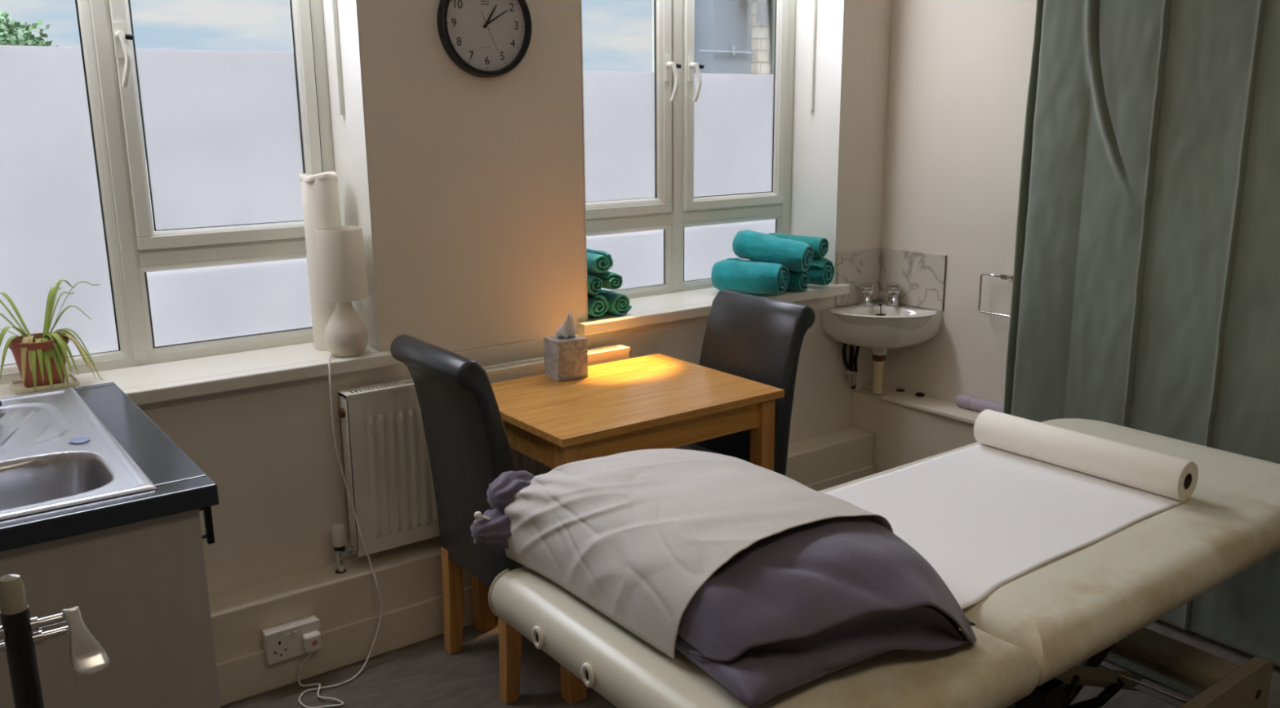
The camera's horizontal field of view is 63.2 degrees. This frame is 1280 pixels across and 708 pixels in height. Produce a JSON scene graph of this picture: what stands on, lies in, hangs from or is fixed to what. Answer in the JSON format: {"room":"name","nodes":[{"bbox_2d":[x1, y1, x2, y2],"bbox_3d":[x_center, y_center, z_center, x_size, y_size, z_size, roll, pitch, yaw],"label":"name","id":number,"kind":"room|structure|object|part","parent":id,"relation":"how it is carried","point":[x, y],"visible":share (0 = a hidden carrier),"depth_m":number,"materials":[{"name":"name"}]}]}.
{"room":"examination room","nodes":[
{"label":"examination room","id":0,"kind":"room"},
{"bbox_2d":[137,0,892,595],"bbox_3d":[-0.511,-0.450,3.363,3.564,2.700,0.286,-10,16,-35],"label":"wall","id":1,"kind":"structure","parent":0,"point":[477,183],"depth_m":3.15,"materials":[{"name":"beige paint"}]},
{"bbox_2d":[0,0,401,405],"bbox_3d":[-1.370,-0.663,2.629,1.395,1.580,0.331,-10,16,-35],"label":"window","id":2,"kind":"structure","parent":1,"relation":"in","point":[214,298],"depth_m":2.89,"materials":[{"name":"white plastic"}]},
{"bbox_2d":[9,373,79,394],"bbox_3d":[-1.556,0.077,2.718,0.146,0.012,0.111,-10,16,-35],"label":"saucer","id":3,"kind":"object","parent":2,"relation":"on","point":[17,386],"visible":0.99,"depth_m":2.69,"materials":[{"name":"beige ceramic"}]},
{"bbox_2d":[0,279,103,392],"bbox_3d":[-1.553,-0.048,2.681,0.313,0.264,0.171,-10,16,-35],"label":"spider plant","id":4,"kind":"object","parent":3,"relation":"on","point":[41,359],"visible":1,"depth_m":2.67,"materials":[{"name":"green plant"}]},
{"bbox_3d":[-1.558,0.018,2.707,0.138,0.124,0.138,-10,16,-35],"label":"plant pot","id":5,"kind":"part","parent":4,"relation":"part of","materials":[{"name":"ceramic"}]},
{"bbox_3d":[-1.359,-0.787,2.735,0.030,0.166,0.055,-10,16,-35],"label":"handle","id":6,"kind":"part","parent":2,"relation":"part of","materials":[{"name":"white plastic"}]},
{"bbox_3d":[-1.355,0.084,2.791,1.395,0.038,0.302,-10,16,-35],"label":"sill","id":7,"kind":"part","parent":2,"relation":"part of","materials":[{"name":"white paint"}]},
{"bbox_3d":[-1.181,-0.900,2.898,0.531,1.179,0.034,-10,16,-35],"label":"opening sash","id":8,"kind":"part","parent":2,"relation":"part of","materials":[{"name":"white plastic"}]},
{"bbox_2d":[298,171,341,350],"bbox_3d":[-0.932,-0.275,3.085,0.111,0.521,0.109,-10,16,-35],"label":"paper roll","id":9,"kind":"object","parent":2,"relation":"on","point":[320,191],"visible":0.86,"depth_m":3.02,"materials":[{"name":"white paper"}]},
{"bbox_2d":[297,225,382,707],"bbox_3d":[-0.855,0.295,2.919,0.191,1.253,0.516,1,13,8],"label":"table lamp","id":10,"kind":"object","parent":2,"relation":"on","point":[341,270],"visible":1,"depth_m":2.95,"materials":[{"name":"beige ceramic"}]},
{"bbox_3d":[-0.858,-0.260,2.986,0.139,0.202,0.139,-10,16,-35],"label":"lamp shade","id":11,"kind":"part","parent":10,"relation":"part of","materials":[{"name":"beige fabric"}]},
{"bbox_2d":[261,614,322,664],"bbox_3d":[-0.974,0.798,2.910,0.153,0.090,0.046,-10,16,-35],"label":"wall socket","id":12,"kind":"object","parent":1,"relation":"attached to","point":[282,642],"visible":0.92,"depth_m":2.88,"materials":[{"name":"beige plastic"}]},
{"bbox_2d":[284,631,297,640],"bbox_3d":[-0.967,0.782,2.884,0.035,0.020,0.004,-10,16,-35],"label":"switch","id":13,"kind":"object","parent":12,"relation":"attached to","point":[289,635],"depth_m":2.89,"materials":[{"name":"beige plastic"}]},
{"bbox_2d":[329,0,344,115],"bbox_3d":[-0.875,-1.093,2.945,0.015,0.813,0.018,-10,16,-35],"label":"blind wand","id":14,"kind":"object","parent":1,"relation":"attached to","point":[334,12],"visible":1,"depth_m":2.99,"materials":[{"name":"white plastic"}]},
{"bbox_2d":[322,0,380,351],"bbox_3d":[-0.853,-0.778,3.007,0.004,1.535,0.255,-10,16,-35],"label":"window reveal","id":15,"kind":"structure","parent":1,"relation":"attached to","point":[348,130],"depth_m":3.03,"materials":[{"name":"white paint"}]},
{"bbox_2d":[331,343,630,573],"bbox_3d":[-0.482,0.304,3.301,1.054,0.534,0.110,-10,16,-35],"label":"radiator","id":16,"kind":"object","parent":1,"relation":"attached to","point":[387,467],"visible":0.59,"depth_m":3.06,"materials":[{"name":"white metal"}]},
{"bbox_3d":[-0.465,0.284,3.327,0.992,0.475,0.007,-10,16,-35],"label":"panel","id":17,"kind":"part","parent":16,"relation":"part of","materials":[{"name":"white paint"}]},
{"bbox_3d":[-0.846,0.342,3.015,0.003,0.469,0.063,-10,16,-35],"label":"panel","id":18,"kind":"part","parent":16,"relation":"part of","materials":[{"name":"white paint"}]},
{"bbox_2d":[337,343,630,399],"bbox_3d":[-0.450,0.048,3.248,0.992,0.012,0.066,-10,16,-35],"label":"grille","id":19,"kind":"object","parent":16,"relation":"attached to","point":[405,387],"depth_m":3.23,"materials":[{"name":"white metal"}]},
{"bbox_2d":[436,0,531,77],"bbox_3d":[-0.455,-0.977,3.081,0.304,0.304,0.033,-10,16,-35],"label":"wall clock","id":20,"kind":"object","parent":1,"relation":"attached to","point":[484,38],"visible":1,"depth_m":3.09,"materials":[{"name":"black"}]},
{"bbox_2d":[208,426,874,662],"bbox_3d":[-0.436,0.686,3.410,3.418,0.263,0.133,-10,16,-35],"label":"trim","id":21,"kind":"structure","parent":1,"relation":"attached to","point":[411,573],"depth_m":3.06,"materials":[{"name":"beige paint"}]},
{"bbox_2d":[216,464,875,706],"bbox_3d":[-0.391,0.766,3.368,3.418,0.126,0.014,-10,16,-35],"label":"baseboard","id":22,"kind":"structure","parent":1,"relation":"attached to","point":[248,675],"depth_m":3.03,"materials":[{"name":"beige paint"}]},
{"bbox_2d":[579,0,587,320],"bbox_3d":[-0.260,-0.883,3.435,0.004,1.535,0.255,-10,16,-35],"label":"trim","id":23,"kind":"structure","parent":1,"relation":"attached to","point":[580,2],"depth_m":3.39,"materials":[{"name":"white paint"}]},
{"bbox_2d":[577,0,849,334],"bbox_3d":[0.227,-0.944,3.782,1.285,1.580,0.331,-10,16,-35],"label":"window","id":24,"kind":"structure","parent":1,"relation":"in","point":[679,161],"depth_m":3.96,"materials":[{"name":"white plastic"}]},
{"bbox_2d":[587,293,608,316],"bbox_3d":[-0.196,-0.182,3.600,0.080,0.084,0.232,-9,16,-32],"label":"rolled towel","id":25,"kind":"object","parent":24,"relation":"on","point":[597,304],"visible":0.35,"depth_m":3.52,"materials":[{"name":"teal fabric"}]},
{"bbox_2d":[586,274,602,293],"bbox_3d":[-0.210,-0.247,3.577,0.069,0.067,0.228,-10,16,-35],"label":"rolled towel","id":26,"kind":"object","parent":25,"relation":"on","point":[594,283],"visible":0.34,"depth_m":3.49,"materials":[{"name":"teal fabric"}]},
{"bbox_2d":[586,248,613,272],"bbox_3d":[-0.186,-0.324,3.583,0.104,0.071,0.224,-10,16,-35],"label":"rolled towel","id":27,"kind":"object","parent":26,"relation":"on","point":[597,261],"visible":0.52,"depth_m":3.51,"materials":[{"name":"teal fabric"}]},
{"bbox_2d":[597,288,631,315],"bbox_3d":[-0.122,-0.185,3.655,0.091,0.080,0.230,-10,16,-35],"label":"rolled towel","id":28,"kind":"object","parent":24,"relation":"on","point":[619,304],"visible":0.48,"depth_m":3.57,"materials":[{"name":"teal fabric"}]},
{"bbox_2d":[586,270,622,289],"bbox_3d":[-0.149,-0.266,3.620,0.075,0.066,0.228,-10,16,-35],"label":"rolled towel","id":29,"kind":"object","parent":28,"relation":"on","point":[611,280],"visible":0.47,"depth_m":3.55,"materials":[{"name":"teal fabric"}]},
{"bbox_3d":[-0.099,-1.085,3.681,0.512,1.191,0.034,-10,16,-35],"label":"opening sash","id":30,"kind":"part","parent":24,"relation":"part of","materials":[{"name":"white plastic"}]},
{"bbox_3d":[0.118,-1.008,3.811,0.030,0.166,0.055,-10,16,-35],"label":"handle","id":31,"kind":"part","parent":24,"relation":"part of","materials":[{"name":"white plastic"}]},
{"bbox_3d":[0.204,-1.024,3.873,0.030,0.166,0.055,-10,16,-35],"label":"handle","id":32,"kind":"part","parent":24,"relation":"part of","materials":[{"name":"white plastic"}]},
{"bbox_3d":[0.242,-0.198,3.944,1.285,0.038,0.302,-10,16,-35],"label":"sill","id":33,"kind":"part","parent":24,"relation":"part of","materials":[{"name":"white paint"}]},
{"bbox_3d":[0.371,-1.168,4.020,0.519,1.191,0.034,-10,16,-35],"label":"opening sash","id":34,"kind":"part","parent":24,"relation":"part of","materials":[{"name":"white plastic"}]},
{"bbox_2d":[711,257,789,294],"bbox_3d":[0.425,-0.297,3.978,0.280,0.131,0.156,7,15,28],"label":"rolled towel","id":35,"kind":"object","parent":24,"relation":"on","point":[758,277],"visible":1,"depth_m":3.92,"materials":[{"name":"teal fabric"}]},
{"bbox_3d":[0.366,-1.169,4.027,0.423,1.095,0.004,-10,16,-35],"label":"glass pane","id":36,"kind":"part","parent":24,"relation":"part of","materials":[{"name":"glass"}]},
{"bbox_2d":[786,270,808,290],"bbox_3d":[0.533,-0.298,4.087,0.265,0.092,0.092,9,16,35],"label":"rolled towel","id":37,"kind":"object","parent":24,"relation":"on","point":[798,281],"visible":0.29,"depth_m":4.00,"materials":[{"name":"teal fabric"}]},
{"bbox_2d":[732,230,813,271],"bbox_3d":[0.511,-0.397,4.005,0.302,0.147,0.136,7,15,29],"label":"rolled towel","id":38,"kind":"object","parent":37,"relation":"on","point":[746,244],"visible":0.98,"depth_m":3.95,"materials":[{"name":"teal fabric"}]},
{"bbox_2d":[806,257,834,285],"bbox_3d":[0.645,-0.337,4.157,0.257,0.112,0.123,9,16,36],"label":"rolled towel","id":39,"kind":"object","parent":24,"relation":"on","point":[820,271],"visible":0.29,"depth_m":4.07,"materials":[{"name":"teal fabric"}]},
{"bbox_2d":[766,232,828,258],"bbox_3d":[0.621,-0.430,4.134,0.261,0.093,0.123,8,16,32],"label":"rolled towel","id":40,"kind":"object","parent":39,"relation":"on","point":[820,245],"visible":0.32,"depth_m":4.06,"materials":[{"name":"teal fabric"}]},
{"bbox_2d":[808,0,817,111],"bbox_3d":[0.682,-1.368,4.069,0.015,0.813,0.018,-10,16,-35],"label":"blind wand","id":41,"kind":"object","parent":1,"relation":"attached to","point":[814,2],"visible":1,"depth_m":4.11,"materials":[{"name":"white plastic"}]},
{"bbox_2d":[790,0,844,284],"bbox_3d":[0.704,-1.053,4.131,0.004,1.535,0.255,-10,16,-35],"label":"window reveal","id":42,"kind":"structure","parent":1,"relation":"attached to","point":[815,133],"depth_m":4.16,"materials":[{"name":"white paint"}]},
{"bbox_2d":[822,299,942,393],"bbox_3d":[0.970,-0.007,4.185,0.358,0.364,0.350,-10,16,-35],"label":"basin","id":43,"kind":"object","parent":1,"relation":"attached to","point":[879,327],"visible":1,"depth_m":4.13,"materials":[{"name":"beige ceramic"}]},
{"bbox_2d":[859,281,874,306],"bbox_3d":[0.926,-0.242,4.236,0.059,0.096,0.108,1,13,8],"label":"tap","id":44,"kind":"object","parent":43,"relation":"on","point":[867,288],"visible":1,"depth_m":4.23,"materials":[{"name":"silver metal"}]},
{"bbox_3d":[0.924,-0.220,4.229,0.024,0.041,0.084,1,13,8],"label":"spout","id":45,"kind":"part","parent":44,"relation":"part of","materials":[{"name":"silver metal"}]},
{"bbox_3d":[0.929,-0.271,4.254,0.059,0.047,0.059,1,13,8],"label":"handle","id":46,"kind":"part","parent":44,"relation":"part of","materials":[{"name":"silver metal"}]},
{"bbox_3d":[0.980,-0.172,4.231,0.012,0.063,0.086,1,13,8],"label":"plug chain","id":47,"kind":"part","parent":43,"relation":"part of","materials":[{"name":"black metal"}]},
{"bbox_3d":[0.970,-0.097,4.164,0.358,0.156,0.350,-10,16,-35],"label":"bowl","id":48,"kind":"part","parent":43,"relation":"part of","materials":[{"name":"beige ceramic"}]},
{"bbox_2d":[885,281,901,306],"bbox_3d":[1.032,-0.241,4.230,0.059,0.096,0.108,1,13,8],"label":"tap","id":49,"kind":"object","parent":43,"relation":"on","point":[893,288],"visible":1,"depth_m":4.22,"materials":[{"name":"silver metal"}]},
{"bbox_3d":[1.036,-0.271,4.248,0.059,0.047,0.059,1,13,8],"label":"handle","id":50,"kind":"part","parent":49,"relation":"part of","materials":[{"name":"silver metal"}]},
{"bbox_3d":[1.031,-0.220,4.223,0.024,0.041,0.084,1,13,8],"label":"spout","id":51,"kind":"part","parent":49,"relation":"part of","materials":[{"name":"silver metal"}]},
{"bbox_2d":[220,616,1279,707],"bbox_3d":[0.863,1.221,1.867,3.564,0.100,4.860,-10,16,-35],"label":"floor","id":52,"kind":"structure","parent":0,"point":[422,673],"depth_m":2.94,"materials":[{"name":"grey carpet"}]},
{"bbox_2d":[0,573,109,707],"bbox_3d":[-0.544,0.768,1.037,0.200,1.183,0.200,-10,16,-35],"label":"floor lamp","id":53,"kind":"object","parent":52,"relation":"on","point":[20,633],"visible":1,"depth_m":0.92,"materials":[{"name":"black plastic"}]},
{"bbox_3d":[-0.551,0.249,0.914,0.092,0.026,0.013,-10,16,-35],"label":"chrome rod","id":54,"kind":"part","parent":53,"relation":"part of","materials":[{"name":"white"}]},
{"bbox_3d":[-0.500,0.259,0.940,0.031,0.064,0.019,-10,16,-35],"label":"spoon lever","id":55,"kind":"part","parent":53,"relation":"part of","materials":[{"name":"silver metal"}]},
{"bbox_2d":[0,506,221,707],"bbox_3d":[-1.260,0.669,2.143,0.612,0.884,0.820,-10,16,-35],"label":"base cabinet","id":56,"kind":"object","parent":52,"relation":"on","point":[140,588],"visible":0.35,"depth_m":1.84,"materials":[{"name":"beige wood"}]},
{"bbox_2d":[0,382,218,551],"bbox_3d":[-1.284,0.214,2.057,0.618,0.040,0.930,-10,16,-35],"label":"countertop","id":57,"kind":"structure","parent":56,"relation":"on","point":[182,486],"depth_m":1.85,"materials":[{"name":"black laminate"}]},
{"bbox_2d":[0,387,156,519],"bbox_3d":[-1.313,0.269,2.056,0.495,0.160,0.866,-10,16,-35],"label":"sink","id":58,"kind":"object","parent":57,"relation":"in","point":[55,452],"visible":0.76,"depth_m":2.04,"materials":[{"name":"silver metal"}]},
{"bbox_3d":[-0.818,0.313,1.945,0.032,0.091,0.014,-10,16,-35],"label":"bar handle","id":59,"kind":"part","parent":56,"relation":"part of","materials":[{"name":"black metal"}]},
{"bbox_2d":[390,334,524,704],"bbox_3d":[-0.338,0.423,2.962,0.561,0.978,0.414,-10,16,-35],"label":"dining chair","id":60,"kind":"object","parent":52,"relation":"on","point":[468,448],"visible":0.44,"depth_m":2.81,"materials":[{"name":"grey leather"}]},
{"bbox_3d":[-0.555,0.728,3.087,0.056,0.330,0.046,-10,16,-35],"label":"leg","id":61,"kind":"part","parent":60,"relation":"part of","materials":[{"name":"brown wood"}]},
{"bbox_3d":[-0.489,0.297,2.818,0.188,0.666,0.414,-10,16,-35],"label":"backrest","id":62,"kind":"part","parent":60,"relation":"part of","materials":[{"name":"grey leather"}]},
{"bbox_3d":[-0.354,0.788,2.823,0.056,0.330,0.046,-10,16,-35],"label":"leg","id":63,"kind":"part","parent":60,"relation":"part of","materials":[{"name":"brown wood"}]},
{"bbox_2d":[471,353,784,704],"bbox_3d":[-0.063,0.479,3.181,0.780,0.765,0.611,-10,16,-35],"label":"dining table","id":64,"kind":"object","parent":52,"relation":"on","point":[657,401],"visible":0.59,"depth_m":2.98,"materials":[{"name":"brown wood"}]},
{"bbox_3d":[-0.491,0.495,3.179,0.052,0.741,0.052,-10,16,-35],"label":"leg","id":65,"kind":"part","parent":64,"relation":"part of","materials":[{"name":"brown wood"}]},
{"bbox_2d":[543,311,587,382],"bbox_3d":[-0.232,-0.030,3.230,0.104,0.207,0.094,-9,15,-32],"label":"tissue box","id":66,"kind":"object","parent":64,"relation":"on","point":[566,353],"visible":1,"depth_m":3.21,"materials":[{"name":"grey cardboard"}]},
{"bbox_3d":[-0.185,0.586,2.778,0.052,0.741,0.052,-10,16,-35],"label":"leg","id":67,"kind":"part","parent":64,"relation":"part of","materials":[{"name":"brown wood"}]},
{"bbox_3d":[0.369,0.488,3.178,0.052,0.741,0.052,-10,16,-35],"label":"leg","id":68,"kind":"part","parent":64,"relation":"part of","materials":[{"name":"brown wood"}]},
{"bbox_2d":[674,289,815,475],"bbox_3d":[0.210,0.326,3.357,0.561,0.978,0.414,-10,16,-35],"label":"dining chair","id":69,"kind":"object","parent":52,"relation":"on","point":[758,339],"visible":0.2,"depth_m":3.34,"materials":[{"name":"grey leather"}]},
{"bbox_3d":[0.135,0.421,3.322,0.373,0.140,0.414,-10,16,-35],"label":"seat","id":70,"kind":"part","parent":69,"relation":"part of","materials":[{"name":"grey leather"}]},
{"bbox_2d":[488,417,1279,707],"bbox_3d":[0.716,0.701,2.340,1.938,0.702,0.838,-10,16,-35],"label":"massage table","id":71,"kind":"object","parent":52,"relation":"on","point":[1091,606],"visible":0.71,"depth_m":1.93,"materials":[{"name":"beige leather"}]},
{"bbox_2d":[490,565,1039,707],"bbox_3d":[0.181,0.504,1.888,0.600,0.104,0.838,-10,16,-35],"label":"cushion","id":72,"kind":"object","parent":71,"relation":"on","point":[995,670],"depth_m":1.68,"materials":[{"name":"beige leather"}]},
{"bbox_2d":[675,604,975,707],"bbox_3d":[0.152,0.393,1.949,0.472,0.086,0.800,-8,15,-31],"label":"pillow","id":73,"kind":"object","parent":71,"relation":"on","point":[757,676],"visible":0.06,"depth_m":1.57,"materials":[{"name":"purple fabric"}]},
{"bbox_2d":[470,470,977,669],"bbox_3d":[0.121,0.346,1.923,0.570,0.185,0.900,-10,16,-35],"label":"pillow","id":74,"kind":"object","parent":73,"relation":"on","point":[852,586],"visible":0.59,"depth_m":1.64,"materials":[{"name":"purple fabric"}]},
{"bbox_2d":[473,448,893,658],"bbox_3d":[0.087,0.317,1.979,0.598,0.196,0.632,-10,16,-35],"label":"blanket","id":75,"kind":"object","parent":74,"relation":"on","point":[634,535],"visible":0.93,"depth_m":1.84,"materials":[{"name":"grey fabric"}]},
{"bbox_2d":[824,408,1198,608],"bbox_3d":[0.738,0.301,2.297,0.948,0.094,0.560,-10,16,-35],"label":"paper roll","id":76,"kind":"object","parent":71,"relation":"on","point":[988,514],"visible":0.7,"depth_m":2.36,"materials":[{"name":"white paper"}]},
{"bbox_2d":[818,417,1279,685],"bbox_3d":[0.974,0.371,2.428,1.328,0.104,0.783,-10,16,-35],"label":"cushion","id":77,"kind":"object","parent":71,"relation":"on","point":[1067,610],"depth_m":2.06,"materials":[{"name":"beige leather"}]},
{"bbox_3d":[1.096,0.684,2.446,0.716,0.392,0.036,-10,16,-35],"label":"lift arm","id":78,"kind":"part","parent":71,"relation":"part of","materials":[{"name":"black metal"}]},
{"bbox_3d":[0.943,0.703,2.283,0.777,0.361,0.044,-10,16,-35],"label":"lift arm","id":79,"kind":"part","parent":71,"relation":"part of","materials":[{"name":"beige paint"}]},
{"bbox_3d":[1.018,0.717,2.528,0.007,0.017,0.611,-11,17,-39],"label":"tie rod","id":80,"kind":"part","parent":71,"relation":"part of","materials":[{"name":"silver metal"}]},
{"bbox_3d":[1.103,0.906,2.221,0.987,0.250,0.030,-10,16,-35],"label":"plate","id":81,"kind":"part","parent":71,"relation":"part of","materials":[{"name":"beige paint"}]},
{"bbox_2d":[879,0,1036,404],"bbox_3d":[2.353,-0.295,2.595,0.100,2.700,4.960,-10,16,-35],"label":"wall","id":82,"kind":"structure","parent":0,"point":[959,73],"depth_m":3.99,"materials":[{"name":"beige paint"}]},
{"bbox_2d":[835,247,946,311],"bbox_3d":[1.000,-0.289,4.155,0.266,0.222,0.331,-10,16,-35],"label":"backsplash","id":83,"kind":"structure","parent":82,"relation":"attached to","point":[921,276],"depth_m":4.24,"materials":[{"name":"stone"}]},
{"bbox_3d":[0.900,-0.318,4.281,0.260,0.222,0.006,-10,16,-35],"label":"panel","id":84,"kind":"part","parent":83,"relation":"part of","materials":[{"name":"stone"}]},
{"bbox_3d":[1.105,-0.307,4.229,0.006,0.222,0.323,-10,16,-35],"label":"panel","id":85,"kind":"part","parent":83,"relation":"part of","materials":[{"name":"stone"}]},
{"bbox_2d":[851,388,977,473],"bbox_3d":[2.320,0.754,2.688,0.142,0.415,4.574,-10,16,-35],"label":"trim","id":86,"kind":"structure","parent":82,"relation":"attached to","point":[903,434],"depth_m":4.21,"materials":[{"name":"beige paint"}]},
{"bbox_2d":[862,382,981,424],"bbox_3d":[2.313,0.544,2.635,0.156,0.018,4.574,-10,16,-35],"label":"ledge","id":87,"kind":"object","parent":82,"relation":"attached to","point":[927,403],"depth_m":4.13,"materials":[{"name":"beige paint"}]},
{"bbox_2d":[895,388,905,391],"bbox_3d":[1.081,0.150,4.313,0.037,0.006,0.037,-10,16,-35],"label":"washer","id":88,"kind":"object","parent":87,"relation":"on","point":[896,389],"visible":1,"depth_m":4.31,"materials":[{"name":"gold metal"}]},
{"bbox_2d":[915,391,924,396],"bbox_3d":[1.140,0.165,4.234,0.038,0.012,0.038,-10,16,-35],"label":"plug","id":89,"kind":"object","parent":87,"relation":"on","point":[917,393],"visible":1,"depth_m":4.22,"materials":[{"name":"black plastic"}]},
{"bbox_2d":[955,393,1004,413],"bbox_3d":[1.329,0.202,3.982,0.052,0.052,0.257,-10,16,-35],"label":"cardboard tube","id":90,"kind":"object","parent":87,"relation":"on","point":[965,401],"visible":0.72,"depth_m":4.00,"materials":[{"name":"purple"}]},
{"bbox_2d":[977,272,1013,317],"bbox_3d":[1.359,-0.219,3.861,0.049,0.157,0.210,-10,16,-35],"label":"towel rail","id":91,"kind":"object","parent":82,"relation":"attached to","point":[1003,276],"visible":0.83,"depth_m":3.89,"materials":[{"name":"silver metal"}]},
{"bbox_3d":[0.872,-1.399,1.216,3.764,0.100,4.960,-10,16,-35],"label":"ceiling","id":92,"kind":"structure","parent":0,"visible":0},
{"bbox_3d":[2.285,-1.427,1.750,0.024,0.024,3.880,-10,16,-35],"label":"rail","id":93,"kind":"object","parent":92,"relation":"attached to","visible":0},
{"bbox_2d":[1003,0,1279,666],"bbox_3d":[1.779,-0.354,2.778,0.119,2.500,1.767,-10,16,-35],"label":"curtain","id":94,"kind":"object","parent":93,"relation":"hanging from","point":[1145,296],"visible":0.68,"depth_m":3.05,"materials":[{"name":"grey fabric"}]},
{"label":"outside","id":95,"kind":"structure","parent":0,"visible":0},
{"bbox_3d":[-30.744,-10.071,66.014,150.000,0.100,136.400,-10,16,-35],"label":"ground","id":96,"kind":"structure","parent":95,"visible":0},
{"bbox_2d":[0,11,57,46],"bbox_3d":[-15.645,-4.577,25.285,4.286,7.450,4.095,-10,16,-35],"label":"tree","id":97,"kind":"object","parent":96,"relation":"on","point":[10,34],"visible":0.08,"depth_m":24.66,"materials":[{"name":"green plant"}]},
{"bbox_2d":[693,0,763,74],"bbox_3d":[1.686,-3.502,13.741,2.555,10.300,7.767,0,13,1],"label":"neighbouring building","id":98,"kind":"structure","parent":96,"relation":"on","point":[728,39],"depth_m":10.21,"materials":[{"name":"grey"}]}
]}

